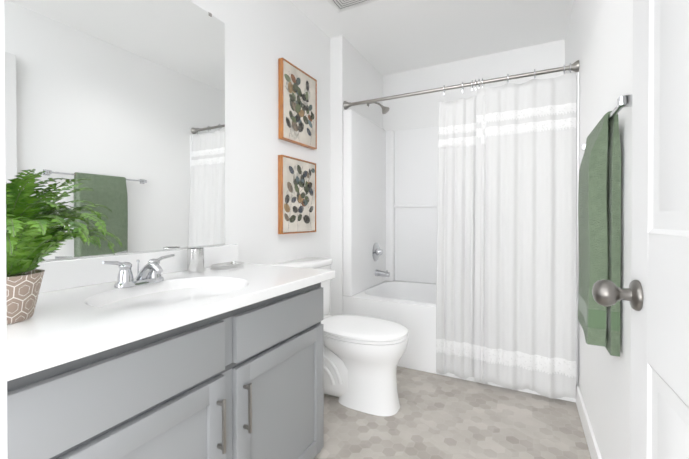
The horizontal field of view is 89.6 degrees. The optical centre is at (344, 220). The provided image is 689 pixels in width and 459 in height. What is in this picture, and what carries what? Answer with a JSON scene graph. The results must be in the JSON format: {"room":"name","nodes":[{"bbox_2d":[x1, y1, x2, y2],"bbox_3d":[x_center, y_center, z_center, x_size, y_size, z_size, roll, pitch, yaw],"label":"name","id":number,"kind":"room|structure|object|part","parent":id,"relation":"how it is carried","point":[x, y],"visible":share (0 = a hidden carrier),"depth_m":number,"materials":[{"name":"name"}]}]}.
{"room":"bathroom","nodes":[
{"label":"bathroom","id":0,"kind":"room"},
{"bbox_2d":[0,0,7,458],"bbox_3d":[-0.794,-0.177,0.556,0.780,2.462,0.120,0,0,27],"label":"wall","id":1,"kind":"structure","parent":0,"point":[3,386],"depth_m":0.43,"materials":[{"name":"white paint"}]},
{"bbox_2d":[42,0,330,314],"bbox_3d":[-0.692,-0.185,1.730,0.120,2.462,2.298,0,0,27],"label":"wall","id":2,"kind":"structure","parent":0,"point":[262,37],"depth_m":2.03,"materials":[{"name":"white paint"}]},
{"bbox_2d":[4,0,224,259],"bbox_3d":[-0.853,-0.436,1.278,0.007,1.118,1.072,0,0,27],"label":"mirror","id":3,"kind":"object","parent":2,"relation":"attached to","point":[120,104],"visible":0.98,"depth_m":1.31,"materials":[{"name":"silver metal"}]},
{"bbox_2d":[7,244,238,320],"bbox_3d":[-0.833,0.176,1.306,0.020,0.095,1.163,0,0,27],"label":"backsplash","id":4,"kind":"structure","parent":2,"relation":"attached to","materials":[{"name":"white stone"}]},
{"bbox_2d":[278,155,315,233],"bbox_3d":[-0.305,-0.161,2.305,0.035,0.488,0.391,0,0,27],"label":"picture","id":5,"kind":"object","parent":2,"relation":"attached to","point":[296,194],"visible":1,"depth_m":2.26,"materials":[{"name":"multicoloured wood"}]},
{"bbox_2d":[278,58,316,149],"bbox_3d":[-0.302,-0.752,2.306,0.035,0.493,0.393,0,0,27],"label":"picture","id":6,"kind":"object","parent":2,"relation":"attached to","point":[297,105],"visible":1,"depth_m":2.26,"materials":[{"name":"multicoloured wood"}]},
{"bbox_2d":[330,35,382,315],"bbox_3d":[0.109,-0.196,3.160,0.224,2.462,0.978,0,0,27],"label":"wall","id":7,"kind":"structure","parent":0,"point":[356,75],"depth_m":2.71,"materials":[{"name":"white paint"}]},
{"bbox_2d":[367,102,389,113],"bbox_3d":[0.299,-1.005,3.058,0.200,0.148,0.076,0,0,27],"label":"shower","id":8,"kind":"object","parent":7,"relation":"attached to","point":[385,110],"visible":0.75,"depth_m":3.03,"materials":[{"name":"silver metal"}]},
{"bbox_2d":[290,0,573,75],"bbox_3d":[0.240,-1.446,1.619,1.868,0.060,3.576,0,0,27],"label":"ceiling","id":9,"kind":"structure","parent":0,"point":[385,37],"depth_m":2.56,"materials":[{"name":"white paint"}]},
{"bbox_2d":[327,0,377,12],"bbox_3d":[0.021,-1.410,2.154,0.300,0.018,0.300,0,0,27],"label":"ceiling vent","id":10,"kind":"object","parent":9,"relation":"in","point":[335,6],"visible":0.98,"depth_m":2.25,"materials":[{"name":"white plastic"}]},
{"bbox_2d":[314,366,590,458],"bbox_3d":[0.297,1.075,1.749,1.868,0.060,3.326,0,0,27],"label":"floor","id":11,"kind":"structure","parent":0,"point":[436,416],"depth_m":1.77,"materials":[{"name":"tile"}]},
{"bbox_2d":[7,244,334,458],"bbox_3d":[-0.575,0.590,1.175,0.601,0.920,1.163,0,0,27],"label":"bathroom vanity","id":12,"kind":"object","parent":11,"relation":"on","point":[181,362],"visible":1,"depth_m":0.98,"materials":[{"name":"grey"}]},
{"bbox_2d":[6,169,121,324],"bbox_3d":[-0.760,0.048,0.833,0.436,0.358,0.361,0,0,27],"label":"plant","id":13,"kind":"object","parent":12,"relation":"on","point":[34,224],"visible":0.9,"depth_m":0.77,"materials":[{"name":"green plant"}]},
{"bbox_2d":[102,254,174,287],"bbox_3d":[-0.683,0.176,1.205,0.146,0.095,0.254,0,0,27],"label":"faucet","id":14,"kind":"object","parent":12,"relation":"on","point":[151,271],"visible":1,"depth_m":1.18,"materials":[{"name":"silver metal"}]},
{"bbox_2d":[187,248,203,272],"bbox_3d":[-0.646,0.172,1.507,0.069,0.100,0.069,0,0,27],"label":"cup","id":15,"kind":"object","parent":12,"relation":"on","point":[195,260],"visible":0.98,"depth_m":1.48,"materials":[{"name":"silver metal"}]},
{"bbox_2d":[211,261,243,268],"bbox_3d":[-0.552,0.212,1.645,0.086,0.017,0.150,0,0,27],"label":"soap dish","id":16,"kind":"object","parent":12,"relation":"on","point":[228,265],"visible":1,"depth_m":1.63,"materials":[{"name":"silver metal"}]},
{"bbox_2d":[271,257,408,415],"bbox_3d":[-0.006,0.651,2.063,0.780,0.784,0.466,0,0,27],"label":"toilet","id":17,"kind":"object","parent":11,"relation":"on","point":[363,355],"visible":0.56,"depth_m":1.90,"materials":[{"name":"white ceramic"}]},
{"bbox_3d":[0.083,0.622,2.016,0.574,0.044,0.380,0,0,27],"label":"seat","id":18,"kind":"part","parent":17,"relation":"part of","materials":[{"name":"white plastic"}]},
{"bbox_2d":[343,72,578,401],"bbox_3d":[0.857,0.093,2.706,1.520,1.890,0.856,0,0,27],"label":"bathtub","id":19,"kind":"object","parent":11,"relation":"on","point":[390,179],"visible":0.42,"depth_m":3.07,"materials":[{"name":"white ceramic"}]},
{"bbox_2d":[383,39,564,130],"bbox_3d":[1.135,-0.196,3.111,1.644,2.462,0.120,0,0,27],"label":"wall","id":20,"kind":"structure","parent":0,"point":[414,112],"depth_m":3.12,"materials":[{"name":"white paint"}]},
{"bbox_2d":[565,0,632,458],"bbox_3d":[0.988,-0.181,1.173,0.120,2.462,3.456,0,0,27],"label":"wall","id":21,"kind":"structure","parent":0,"point":[599,40],"depth_m":1.28,"materials":[{"name":"white paint"}]},
{"bbox_2d":[343,60,579,109],"bbox_3d":[0.678,-0.885,2.355,1.522,0.086,0.068,0,0,27],"label":"curtain rod","id":22,"kind":"object","parent":21,"relation":"attached to","point":[574,66],"visible":0.98,"depth_m":2.25,"materials":[{"name":"silver metal"}]},
{"bbox_2d":[436,72,575,398],"bbox_3d":[0.965,0.087,2.142,0.779,1.874,0.116,0,0,27],"label":"shower curtain","id":23,"kind":"object","parent":22,"relation":"hanging from","point":[506,262],"visible":1,"depth_m":2.11,"materials":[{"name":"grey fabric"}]},
{"bbox_2d":[576,385,601,458],"bbox_3d":[1.030,0.995,1.407,0.013,0.105,1.297,0,0,27],"label":"baseboard","id":24,"kind":"structure","parent":21,"relation":"attached to","point":[594,451],"depth_m":1.64,"materials":[{"name":"white paint"}]},
{"bbox_2d":[578,94,631,356],"bbox_3d":[0.908,0.038,1.258,0.096,0.771,0.722,0,0,27],"label":"towel","id":25,"kind":"object","parent":21,"relation":"attached to","point":[599,209],"visible":0.98,"depth_m":1.11,"materials":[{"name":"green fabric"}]},
{"bbox_2d":[592,0,688,458],"bbox_3d":[0.464,-0.004,0.447,0.118,2.098,0.815,0,0,26],"label":"door","id":26,"kind":"structure","parent":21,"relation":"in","point":[655,294],"depth_m":0.65,"materials":[{"name":"white paint"}]},
{"bbox_3d":[0.601,0.163,0.772,0.082,0.068,0.068,0,0,26],"label":"knob","id":27,"kind":"part","parent":26,"relation":"part of","materials":[{"name":"silver metal"}]}
]}

